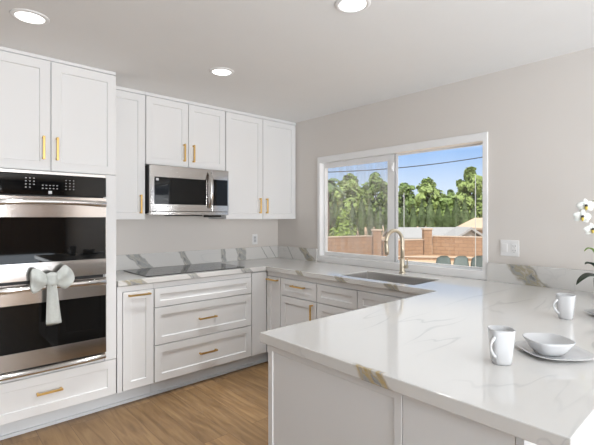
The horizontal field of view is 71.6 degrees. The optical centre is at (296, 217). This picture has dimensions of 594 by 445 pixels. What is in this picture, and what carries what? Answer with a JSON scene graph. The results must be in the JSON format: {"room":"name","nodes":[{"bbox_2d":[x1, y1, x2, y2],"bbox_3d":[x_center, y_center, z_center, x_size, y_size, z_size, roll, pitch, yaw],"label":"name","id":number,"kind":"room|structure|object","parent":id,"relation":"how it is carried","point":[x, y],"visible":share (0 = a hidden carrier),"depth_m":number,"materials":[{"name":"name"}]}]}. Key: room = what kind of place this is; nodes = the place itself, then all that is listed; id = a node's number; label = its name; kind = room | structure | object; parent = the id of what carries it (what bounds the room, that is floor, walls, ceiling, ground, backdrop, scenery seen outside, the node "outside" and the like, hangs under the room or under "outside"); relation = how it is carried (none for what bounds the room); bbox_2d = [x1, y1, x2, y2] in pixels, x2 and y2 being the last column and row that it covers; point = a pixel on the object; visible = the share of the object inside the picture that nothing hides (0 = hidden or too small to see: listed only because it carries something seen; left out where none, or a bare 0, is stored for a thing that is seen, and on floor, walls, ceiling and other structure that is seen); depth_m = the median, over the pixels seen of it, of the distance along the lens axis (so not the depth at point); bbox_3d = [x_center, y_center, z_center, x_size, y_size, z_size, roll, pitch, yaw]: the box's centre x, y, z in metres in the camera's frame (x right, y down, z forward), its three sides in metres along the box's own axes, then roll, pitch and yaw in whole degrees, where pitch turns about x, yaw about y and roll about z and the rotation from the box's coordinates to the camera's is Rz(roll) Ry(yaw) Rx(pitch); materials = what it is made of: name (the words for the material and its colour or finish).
{"room":"kitchen","nodes":[
{"label":"kitchen","id":0,"kind":"room"},
{"bbox_2d":[0,361,267,444],"bbox_3d":[1.024,1.440,-1.831,7.360,0.100,11.810,0,0,-42],"label":"floor","id":1,"kind":"structure","parent":0,"point":[231,408],"depth_m":2.83,"materials":[{"name":"brown wood"}]},
{"bbox_2d":[0,46,115,439],"bbox_3d":[-1.810,0.170,2.917,0.842,2.438,0.662,0,0,-42],"label":"tall cabinet","id":2,"kind":"object","parent":1,"relation":"on","point":[57,115],"visible":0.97,"depth_m":2.73,"materials":[{"name":"white paint"}]},
{"bbox_2d":[0,168,106,380],"bbox_3d":[-1.760,0.348,2.856,0.681,1.292,0.604,0,0,-42],"label":"double wall oven","id":3,"kind":"object","parent":2,"relation":"in","point":[49,221],"visible":0.91,"depth_m":2.67,"materials":[{"name":"silver metal"}]},
{"bbox_2d":[30,265,74,325],"bbox_3d":[-1.556,0.497,2.624,0.247,0.379,0.097,0,0,-42],"label":"towel","id":4,"kind":"object","parent":3,"relation":"hanging from","point":[64,277],"visible":1,"depth_m":2.60,"materials":[{"name":"white fabric"}]},
{"bbox_2d":[114,283,153,406],"bbox_3d":[-1.397,0.947,3.291,0.272,0.884,0.662,0,0,-42],"label":"base cabinet","id":5,"kind":"object","parent":1,"relation":"on","point":[134,303],"visible":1,"depth_m":3.07,"materials":[{"name":"white paint"}]},
{"bbox_2d":[150,272,250,395],"bbox_3d":[-0.955,0.947,3.691,0.918,0.884,0.662,0,0,-42],"label":"base cabinet","id":6,"kind":"object","parent":1,"relation":"on","point":[202,326],"visible":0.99,"depth_m":3.44,"materials":[{"name":"white paint"}]},
{"bbox_2d":[247,271,281,366],"bbox_3d":[-0.249,0.947,4.215,0.827,0.884,0.833,0,0,-42],"label":"base cabinet","id":7,"kind":"object","parent":1,"relation":"on","point":[265,293],"visible":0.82,"depth_m":3.84,"materials":[{"name":"white paint"}]},
{"bbox_2d":[281,273,317,326],"bbox_3d":[0.237,0.947,3.779,0.692,0.884,0.461,0,0,-42],"label":"base cabinet","id":8,"kind":"object","parent":1,"relation":"on","point":[299,302],"visible":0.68,"depth_m":3.58,"materials":[{"name":"white paint"}]},
{"bbox_2d":[268,345,402,444],"bbox_3d":[0.597,0.947,1.903,1.390,0.884,0.659,0,0,-42],"label":"base cabinet","id":9,"kind":"object","parent":1,"relation":"on","point":[310,402],"visible":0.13,"depth_m":1.43,"materials":[{"name":"white paint"}]},
{"bbox_2d":[317,279,419,318],"bbox_3d":[0.742,0.947,3.221,0.692,0.884,1.040,0,0,-42],"label":"base cabinet","id":10,"kind":"object","parent":1,"relation":"on","point":[333,297],"visible":0.1,"depth_m":3.15,"materials":[{"name":"white paint"}]},
{"bbox_2d":[403,395,593,444],"bbox_3d":[1.168,0.947,1.752,2.033,0.884,0.326,0,0,-42],"label":"base cabinet","id":11,"kind":"object","parent":1,"relation":"on","point":[423,423],"visible":0.1,"depth_m":1.10,"materials":[{"name":"white paint"}]},
{"bbox_2d":[116,246,593,444],"bbox_3d":[0.174,0.414,2.829,2.060,0.172,3.456,0,0,-42],"label":"countertop","id":12,"kind":"structure","parent":11,"relation":"on","point":[431,347],"depth_m":1.62,"materials":[{"name":"stone"}]},
{"bbox_2d":[124,262,243,276],"bbox_3d":[-0.983,0.456,3.656,0.914,0.008,0.490,0,0,-42],"label":"induction cooktop","id":13,"kind":"object","parent":12,"relation":"in","point":[171,270],"visible":1,"depth_m":3.58,"materials":[{"name":"black glass"}]},
{"bbox_2d":[344,272,436,284],"bbox_3d":[0.699,0.583,3.176,0.358,0.227,0.678,0,0,-42],"label":"undermount sink","id":14,"kind":"object","parent":12,"relation":"in","point":[367,275],"visible":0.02,"depth_m":3.36,"materials":[{"name":"grey metal"}]},
{"bbox_2d":[384,229,407,272],"bbox_3d":[0.813,0.276,3.351,0.219,0.368,0.094,0,0,-33],"label":"kitchen faucet","id":15,"kind":"object","parent":12,"relation":"on","point":[403,266],"visible":1,"depth_m":3.39,"materials":[{"name":"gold metal"}]},
{"bbox_2d":[487,325,515,365],"bbox_3d":[0.641,0.405,1.299,0.083,0.110,0.082,0,0,10],"label":"mug","id":16,"kind":"object","parent":12,"relation":"on","point":[501,338],"visible":1,"depth_m":1.27,"materials":[{"name":"white ceramic"}]},
{"bbox_2d":[515,340,593,360],"bbox_3d":[0.864,0.452,1.388,0.209,0.016,0.209,0,0,0],"label":"dinner plate","id":17,"kind":"object","parent":12,"relation":"on","point":[575,353],"visible":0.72,"depth_m":1.35,"materials":[{"name":"white ceramic"}]},
{"bbox_2d":[522,332,575,355],"bbox_3d":[0.842,0.429,1.382,0.140,0.049,0.140,0,0,0],"label":"bowl","id":18,"kind":"object","parent":17,"relation":"on","point":[546,344],"visible":1,"depth_m":1.38,"materials":[{"name":"white ceramic"}]},
{"bbox_2d":[553,293,575,319],"bbox_3d":[1.218,0.405,1.875,0.083,0.110,0.082,0,0,40],"label":"mug","id":19,"kind":"object","parent":12,"relation":"on","point":[565,301],"visible":1,"depth_m":1.85,"materials":[{"name":"white ceramic"}]},
{"bbox_2d":[573,198,593,284],"bbox_3d":[1.753,0.175,2.318,0.318,0.569,0.178,0,0,-9],"label":"potted orchid","id":20,"kind":"object","parent":12,"relation":"on","point":[585,205],"visible":1,"depth_m":2.35,"materials":[{"name":"white plant"}]},
{"bbox_2d":[584,309,593,314],"bbox_3d":[1.464,0.452,1.899,0.209,0.016,0.209,0,0,0],"label":"dinner plate","id":21,"kind":"object","parent":12,"relation":"on","point":[591,311],"visible":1,"depth_m":1.97,"materials":[{"name":"white ceramic"}]},
{"bbox_2d":[116,214,277,254],"bbox_3d":[-2.889,0.170,2.490,7.060,2.440,0.150,0,0,-42],"label":"wall","id":22,"kind":"structure","parent":0,"point":[154,233],"depth_m":4.04,"materials":[{"name":"paint"}]},
{"bbox_2d":[115,86,144,219],"bbox_3d":[-1.478,-0.516,3.423,0.329,1.065,0.357,0,0,-42],"label":"upper cabinet","id":23,"kind":"object","parent":22,"relation":"attached to","point":[130,103],"visible":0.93,"depth_m":3.35,"materials":[{"name":"white paint"}]},
{"bbox_2d":[145,92,224,170],"bbox_3d":[-1.068,-0.748,3.794,0.774,0.602,0.357,0,0,-42],"label":"upper cabinet","id":24,"kind":"object","parent":22,"relation":"attached to","point":[178,132],"visible":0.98,"depth_m":3.65,"materials":[{"name":"white paint"}]},
{"bbox_2d":[145,164,228,216],"bbox_3d":[-1.038,-0.220,3.755,0.754,0.432,0.455,0,0,-42],"label":"microwave","id":25,"kind":"object","parent":24,"relation":"attached to","point":[169,190],"visible":0.96,"depth_m":3.59,"materials":[{"name":"silver metal"}]},
{"bbox_2d":[116,246,277,270],"bbox_3d":[-0.963,0.394,4.117,2.018,0.132,0.020,0,0,-42],"label":"backsplash","id":26,"kind":"structure","parent":22,"relation":"attached to","point":[148,260],"depth_m":4.04,"materials":[{"name":"stone"}]},
{"bbox_2d":[208,108,295,218],"bbox_3d":[-0.441,-0.516,4.362,0.914,1.065,0.357,0,0,-42],"label":"upper cabinet","id":27,"kind":"object","parent":22,"relation":"attached to","point":[260,151],"visible":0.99,"depth_m":4.23,"materials":[{"name":"white paint"}]},
{"bbox_2d":[252,234,257,243],"bbox_3d":[-0.468,0.241,4.575,0.072,0.114,0.009,0,0,-42],"label":"wall outlet","id":28,"kind":"object","parent":22,"relation":"attached to","point":[254,236],"visible":1,"depth_m":4.57,"materials":[{"name":"white plastic"}]},
{"bbox_2d":[0,0,593,122],"bbox_3d":[1.024,-1.110,-1.831,7.360,0.120,11.810,0,0,-42],"label":"ceiling","id":29,"kind":"structure","parent":0,"point":[295,61],"depth_m":2.50,"materials":[{"name":"paint"}]},
{"bbox_2d":[10,8,49,24],"bbox_3d":[-1.396,-1.046,2.156,0.178,0.008,0.178,0,0,-42],"label":"recessed light","id":30,"kind":"object","parent":29,"relation":"in","point":[28,16],"visible":1,"depth_m":2.14,"materials":[{"name":"white plastic"}]},
{"bbox_2d":[15,12,44,23],"bbox_3d":[-1.396,-1.047,2.156,0.131,0.005,0.131,0,0,-42],"label":"diffuser","id":31,"kind":"object","parent":30,"relation":"attached to","point":[26,17],"depth_m":2.15,"materials":[{"name":"white plastic"}]},
{"bbox_2d":[209,67,233,75],"bbox_3d":[-0.541,-1.046,2.963,0.178,0.008,0.178,0,0,-42],"label":"recessed light","id":32,"kind":"object","parent":29,"relation":"in","point":[219,71],"visible":1,"depth_m":2.95,"materials":[{"name":"white plastic"}]},
{"bbox_2d":[212,69,230,74],"bbox_3d":[-0.541,-1.047,2.963,0.131,0.005,0.131,0,0,-42],"label":"diffuser","id":33,"kind":"object","parent":32,"relation":"attached to","point":[214,71],"depth_m":2.95,"materials":[{"name":"white plastic"}]},
{"bbox_2d":[334,0,370,12],"bbox_3d":[0.273,-1.046,2.025,0.178,0.008,0.178,0,0,-42],"label":"recessed light","id":34,"kind":"object","parent":29,"relation":"in","point":[345,6],"visible":1,"depth_m":2.03,"materials":[{"name":"white plastic"}]},
{"bbox_2d":[339,0,365,10],"bbox_3d":[0.273,-1.047,2.025,0.131,0.005,0.131,0,0,-42],"label":"diffuser","id":35,"kind":"object","parent":34,"relation":"attached to","point":[344,5],"depth_m":2.03,"materials":[{"name":"white plastic"}]},
{"bbox_2d":[278,47,593,279],"bbox_3d":[3.696,0.170,0.588,0.150,2.440,11.810,0,0,-42],"label":"wall","id":36,"kind":"structure","parent":0,"point":[537,117],"depth_m":2.88,"materials":[{"name":"paint"}]},
{"bbox_2d":[278,246,316,261],"bbox_3d":[-0.002,0.394,4.543,0.020,0.132,0.634,0,0,-42],"label":"backsplash","id":37,"kind":"structure","parent":36,"relation":"attached to","point":[309,254],"depth_m":4.51,"materials":[{"name":"stone"}]},
{"bbox_2d":[317,132,487,279],"bbox_3d":[0.846,-0.084,3.698,0.122,1.086,1.753,0,0,-42],"label":"window","id":38,"kind":"structure","parent":36,"relation":"in","point":[390,154],"depth_m":3.68,"materials":[{"name":"white plastic"}]},
{"bbox_2d":[500,240,518,256],"bbox_3d":[1.496,0.215,2.899,0.010,0.114,0.124,0,0,-42],"label":"wall outlet","id":39,"kind":"object","parent":36,"relation":"attached to","point":[507,247],"visible":1,"depth_m":2.90,"materials":[{"name":"white plastic"}]},
{"bbox_2d":[502,244,506,251],"bbox_3d":[1.473,0.215,2.920,0.005,0.060,0.034,0,0,-42],"label":"rocker switch","id":40,"kind":"object","parent":39,"relation":"attached to","point":[504,246],"depth_m":2.92,"materials":[{"name":"white plastic"}]},
{"bbox_2d":[512,244,516,252],"bbox_3d":[1.515,0.215,2.874,0.003,0.060,0.034,0,0,-42],"label":"receptacle","id":41,"kind":"object","parent":39,"relation":"attached to","point":[514,246],"depth_m":2.87,"materials":[{"name":"white plastic"}]},
{"bbox_2d":[487,262,593,292],"bbox_3d":[1.740,0.394,2.619,0.020,0.132,1.043,0,0,-42],"label":"backsplash","id":42,"kind":"structure","parent":36,"relation":"attached to","point":[559,278],"depth_m":2.74,"materials":[{"name":"stone"}]},
{"label":"outside","id":43,"kind":"structure","parent":0,"visible":0},
{"bbox_2d":[358,226,470,265],"bbox_3d":[17.259,1.910,39.237,71.740,0.200,115.000,0,0,-42],"label":"ground","id":44,"kind":"structure","parent":43,"point":[382,238],"depth_m":19.12,"materials":[{"name":"beige"}]},
{"bbox_2d":[329,182,334,223],"bbox_3d":[4.156,-1.443,50.000,3.432,6.717,3.747,0,0,25],"label":"tree","id":45,"kind":"object","parent":44,"relation":"on","point":[331,197],"visible":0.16,"depth_m":49.02,"materials":[{"name":"green plant"}]},
{"bbox_2d":[331,196,338,225],"bbox_3d":[3.137,0.045,33.532,0.897,3.715,0.760,0,0,4],"label":"cypress","id":46,"kind":"object","parent":44,"relation":"on","point":[335,211],"visible":0.55,"depth_m":33.35,"materials":[{"name":"green plant"}]},
{"bbox_2d":[328,178,345,228],"bbox_3d":[2.162,-0.471,29.926,2.642,4.770,2.544,0,0,-42],"label":"palm tree","id":47,"kind":"object","parent":44,"relation":"on","point":[331,184],"visible":0.43,"depth_m":29.62,"materials":[{"name":"green plant"}]},
{"bbox_2d":[328,212,358,235],"bbox_3d":[2.406,0.732,21.516,1.724,2.102,1.678,0,0,-42],"label":"bush","id":48,"kind":"object","parent":44,"relation":"on","point":[343,227],"visible":0.64,"depth_m":21.15,"materials":[{"name":"green plant"}]},
{"bbox_2d":[328,235,372,254],"bbox_3d":[-0.278,1.340,16.888,8.465,1.040,0.261,0,0,-30],"label":"wall","id":49,"kind":"structure","parent":44,"relation":"on","point":[360,244],"depth_m":18.30,"materials":[{"name":"brown brick"}]},
{"bbox_2d":[331,172,373,232],"bbox_3d":[5.444,-1.395,42.126,4.609,6.620,4.051,0,0,-42],"label":"tree","id":50,"kind":"object","parent":44,"relation":"on","point":[352,188],"visible":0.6,"depth_m":41.07,"materials":[{"name":"green plant"}]},
{"bbox_2d":[351,203,356,233],"bbox_3d":[4.546,0.329,33.544,0.897,3.117,0.768,0,0,39],"label":"cypress","id":51,"kind":"object","parent":44,"relation":"on","point":[354,215],"visible":0.48,"depth_m":33.35,"materials":[{"name":"green plant"}]},
{"bbox_2d":[356,195,366,234],"bbox_3d":[5.074,0.037,32.461,0.900,3.732,0.786,0,0,-24],"label":"cypress","id":52,"kind":"object","parent":44,"relation":"on","point":[361,216],"visible":0.92,"depth_m":32.27,"materials":[{"name":"green plant"}]},
{"bbox_2d":[365,198,373,234],"bbox_3d":[5.916,0.114,33.551,0.801,3.568,0.869,0,0,3],"label":"cypress","id":53,"kind":"object","parent":44,"relation":"on","point":[370,216],"visible":0.88,"depth_m":33.35,"materials":[{"name":"green plant"}]},
{"bbox_2d":[363,172,387,228],"bbox_3d":[9.556,-1.745,49.064,5.187,7.319,4.692,0,0,-11],"label":"tree","id":54,"kind":"object","parent":44,"relation":"on","point":[377,185],"visible":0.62,"depth_m":48.10,"materials":[{"name":"green plant"}]},
{"bbox_2d":[371,229,381,255],"bbox_3d":[3.668,1.185,18.997,0.450,1.290,0.450,0,0,0],"label":"brick pillar","id":55,"kind":"structure","parent":44,"relation":"on","point":[376,239],"depth_m":18.81,"materials":[{"name":"brown brick"}]},
{"bbox_2d":[373,204,383,234],"bbox_3d":[6.424,0.391,32.456,0.897,2.986,0.768,0,0,30],"label":"cypress","id":56,"kind":"object","parent":44,"relation":"on","point":[378,223],"visible":0.74,"depth_m":32.25,"materials":[{"name":"green plant"}]},
{"bbox_2d":[382,200,387,231],"bbox_3d":[7.337,0.231,33.523,0.899,3.322,0.747,0,0,-7],"label":"cypress","id":57,"kind":"object","parent":44,"relation":"on","point":[385,215],"visible":0.44,"depth_m":33.36,"materials":[{"name":"green plant"}]},
{"bbox_2d":[398,204,400,226],"bbox_3d":[7.810,0.001,32.454,0.801,3.806,0.869,0,0,-6],"label":"cypress","id":58,"kind":"object","parent":44,"relation":"on","point":[399,221],"visible":0.12,"depth_m":32.27,"materials":[{"name":"green plant"}]},
{"bbox_2d":[381,239,423,255],"bbox_3d":[4.992,1.450,19.494,2.238,0.820,0.260,0,0,-21],"label":"wall","id":59,"kind":"structure","parent":44,"relation":"on","point":[412,247],"depth_m":19.54,"materials":[{"name":"brown brick"}]},
{"bbox_2d":[400,200,408,226],"bbox_3d":[8.749,0.227,33.545,0.897,3.333,0.768,0,0,21],"label":"cypress","id":60,"kind":"object","parent":44,"relation":"on","point":[404,218],"visible":0.68,"depth_m":33.37,"materials":[{"name":"green plant"}]},
{"bbox_2d":[398,181,418,219],"bbox_3d":[10.946,-0.955,42.140,3.269,5.741,3.050,0,0,-42],"label":"tree","id":61,"kind":"object","parent":44,"relation":"on","point":[405,189],"visible":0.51,"depth_m":41.35,"materials":[{"name":"green plant"}]},
{"bbox_2d":[407,204,418,226],"bbox_3d":[9.135,0.387,32.461,0.900,2.995,0.786,0,0,-42],"label":"cypress","id":62,"kind":"object","parent":44,"relation":"on","point":[413,221],"visible":0.59,"depth_m":32.28,"materials":[{"name":"green plant"}]},
{"bbox_2d":[382,227,454,238],"bbox_3d":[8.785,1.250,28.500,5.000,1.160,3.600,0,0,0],"label":"house","id":63,"kind":"structure","parent":44,"relation":"on","point":[408,232],"depth_m":27.74,"materials":[{"name":"white paint"}]},
{"bbox_2d":[417,197,425,226],"bbox_3d":[10.119,0.127,33.542,0.801,3.540,0.869,0,0,-15],"label":"cypress","id":64,"kind":"object","parent":44,"relation":"on","point":[420,217],"visible":0.73,"depth_m":33.35,"materials":[{"name":"green plant"}]},
{"bbox_2d":[421,228,432,254],"bbox_3d":[6.309,1.175,19.999,0.450,1.310,0.450,0,0,0],"label":"brick pillar","id":65,"kind":"structure","parent":44,"relation":"on","point":[426,232],"depth_m":19.81,"materials":[{"name":"brown brick"}]},
{"bbox_2d":[412,174,443,226],"bbox_3d":[15.610,-1.583,48.999,5.523,7.079,4.690,0,0,-42],"label":"tree","id":66,"kind":"object","parent":44,"relation":"on","point":[427,188],"visible":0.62,"depth_m":47.93,"materials":[{"name":"green plant"}]},
{"bbox_2d":[424,195,435,226],"bbox_3d":[10.487,0.040,32.446,0.828,3.726,0.818,0,0,-8],"label":"cypress","id":67,"kind":"object","parent":44,"relation":"on","point":[429,216],"visible":0.64,"depth_m":32.24,"materials":[{"name":"green plant"}]},
{"bbox_2d":[398,256,472,260],"bbox_3d":[6.563,1.770,17.409,4.662,0.180,0.260,0,0,12],"label":"kerb","id":68,"kind":"object","parent":44,"relation":"on","point":[405,257],"visible":0.25,"depth_m":17.57,"materials":[{"name":"beige concrete"}]},
{"bbox_2d":[435,202,443,226],"bbox_3d":[11.550,0.309,33.540,0.786,3.158,0.900,0,0,39],"label":"cypress","id":69,"kind":"object","parent":44,"relation":"on","point":[439,215],"visible":0.62,"depth_m":33.32,"materials":[{"name":"green plant"}]},
{"bbox_2d":[436,256,450,263],"bbox_3d":[3.560,1.367,10.178,0.403,0.890,0.441,0,0,0],"label":"patio chair","id":70,"kind":"object","parent":44,"relation":"on","point":[441,259],"visible":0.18,"depth_m":9.98,"materials":[{"name":"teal plastic"}]},
{"bbox_2d":[434,190,458,223],"bbox_3d":[16.153,-0.507,43.168,3.153,4.848,3.267,0,0,31],"label":"tree","id":71,"kind":"object","parent":44,"relation":"on","point":[449,199],"visible":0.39,"depth_m":42.34,"materials":[{"name":"green plant"}]},
{"bbox_2d":[442,203,451,226],"bbox_3d":[11.871,0.336,32.462,0.801,3.102,0.869,0,0,-25],"label":"cypress","id":72,"kind":"object","parent":44,"relation":"on","point":[447,222],"visible":0.62,"depth_m":32.27,"materials":[{"name":"green plant"}]},
{"bbox_2d":[451,196,460,226],"bbox_3d":[12.953,0.064,33.546,0.897,3.676,0.768,0,0,2],"label":"cypress","id":73,"kind":"object","parent":44,"relation":"on","point":[456,214],"visible":0.65,"depth_m":33.37,"materials":[{"name":"green plant"}]},
{"bbox_2d":[432,235,481,256],"bbox_3d":[8.488,1.370,18.896,4.401,0.980,0.260,0,0,31],"label":"wall","id":74,"kind":"structure","parent":44,"relation":"on","point":[441,245],"depth_m":19.38,"materials":[{"name":"brown brick"}]},
{"bbox_2d":[453,256,468,265],"bbox_3d":[3.991,1.367,10.178,0.403,0.890,0.441,0,0,0],"label":"patio chair","id":75,"kind":"object","parent":44,"relation":"on","point":[459,260],"visible":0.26,"depth_m":9.98,"materials":[{"name":"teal plastic"}]},
{"bbox_2d":[443,226,481,236],"bbox_3d":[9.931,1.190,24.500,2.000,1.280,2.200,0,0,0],"label":"house","id":76,"kind":"structure","parent":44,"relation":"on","point":[457,231],"depth_m":23.76,"materials":[{"name":"white paint"}]},
{"bbox_2d":[459,196,469,224],"bbox_3d":[13.196,0.096,32.460,0.786,3.608,0.900,0,0,29],"label":"cypress","id":77,"kind":"object","parent":44,"relation":"on","point":[464,217],"visible":0.65,"depth_m":32.31,"materials":[{"name":"green plant"}]},
{"bbox_2d":[454,166,481,224],"bbox_3d":[15.201,-1.216,36.236,3.500,6.863,3.611,0,0,16],"label":"tree","id":78,"kind":"object","parent":44,"relation":"on","point":[465,183],"visible":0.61,"depth_m":35.51,"materials":[{"name":"green plant"}]},
{"bbox_2d":[459,218,481,232],"bbox_3d":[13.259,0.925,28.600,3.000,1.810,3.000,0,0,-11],"label":"house","id":79,"kind":"structure","parent":44,"relation":"on","point":[471,223],"depth_m":28.74,"materials":[{"name":"beige paint"}]},
{"bbox_2d":[469,203,474,219],"bbox_3d":[14.325,0.367,33.534,0.801,3.036,0.869,0,0,-34],"label":"cypress","id":80,"kind":"object","parent":44,"relation":"on","point":[472,212],"visible":0.27,"depth_m":33.43,"materials":[{"name":"green plant"}]},
{"bbox_2d":[475,175,475,266],"bbox_3d":[4.073,0.435,9.400,0.018,2.790,0.018,0,0,-42],"label":"pole","id":81,"kind":"object","parent":44,"relation":"on","point":[475,175],"visible":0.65,"depth_m":9.39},
{"bbox_2d":[471,256,481,266],"bbox_3d":[4.412,1.367,10.178,0.403,0.890,0.441,0,0,0],"label":"patio chair","id":82,"kind":"object","parent":44,"relation":"on","point":[478,258],"visible":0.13,"depth_m":9.98,"materials":[{"name":"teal plastic"}]},
{"bbox_3d":[13.341,-1.030,24.896,0.247,5.720,0.260,0,0,-42],"label":"utility pole","id":83,"kind":"object","parent":44,"relation":"on","visible":0},
{"bbox_2d":[328,157,481,172],"bbox_3d":[6.408,-3.379,24.957,13.876,1.352,0.060,0,0,1],"label":"power line","id":84,"kind":"object","parent":83,"relation":"attached to","point":[477,157],"visible":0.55,"depth_m":24.93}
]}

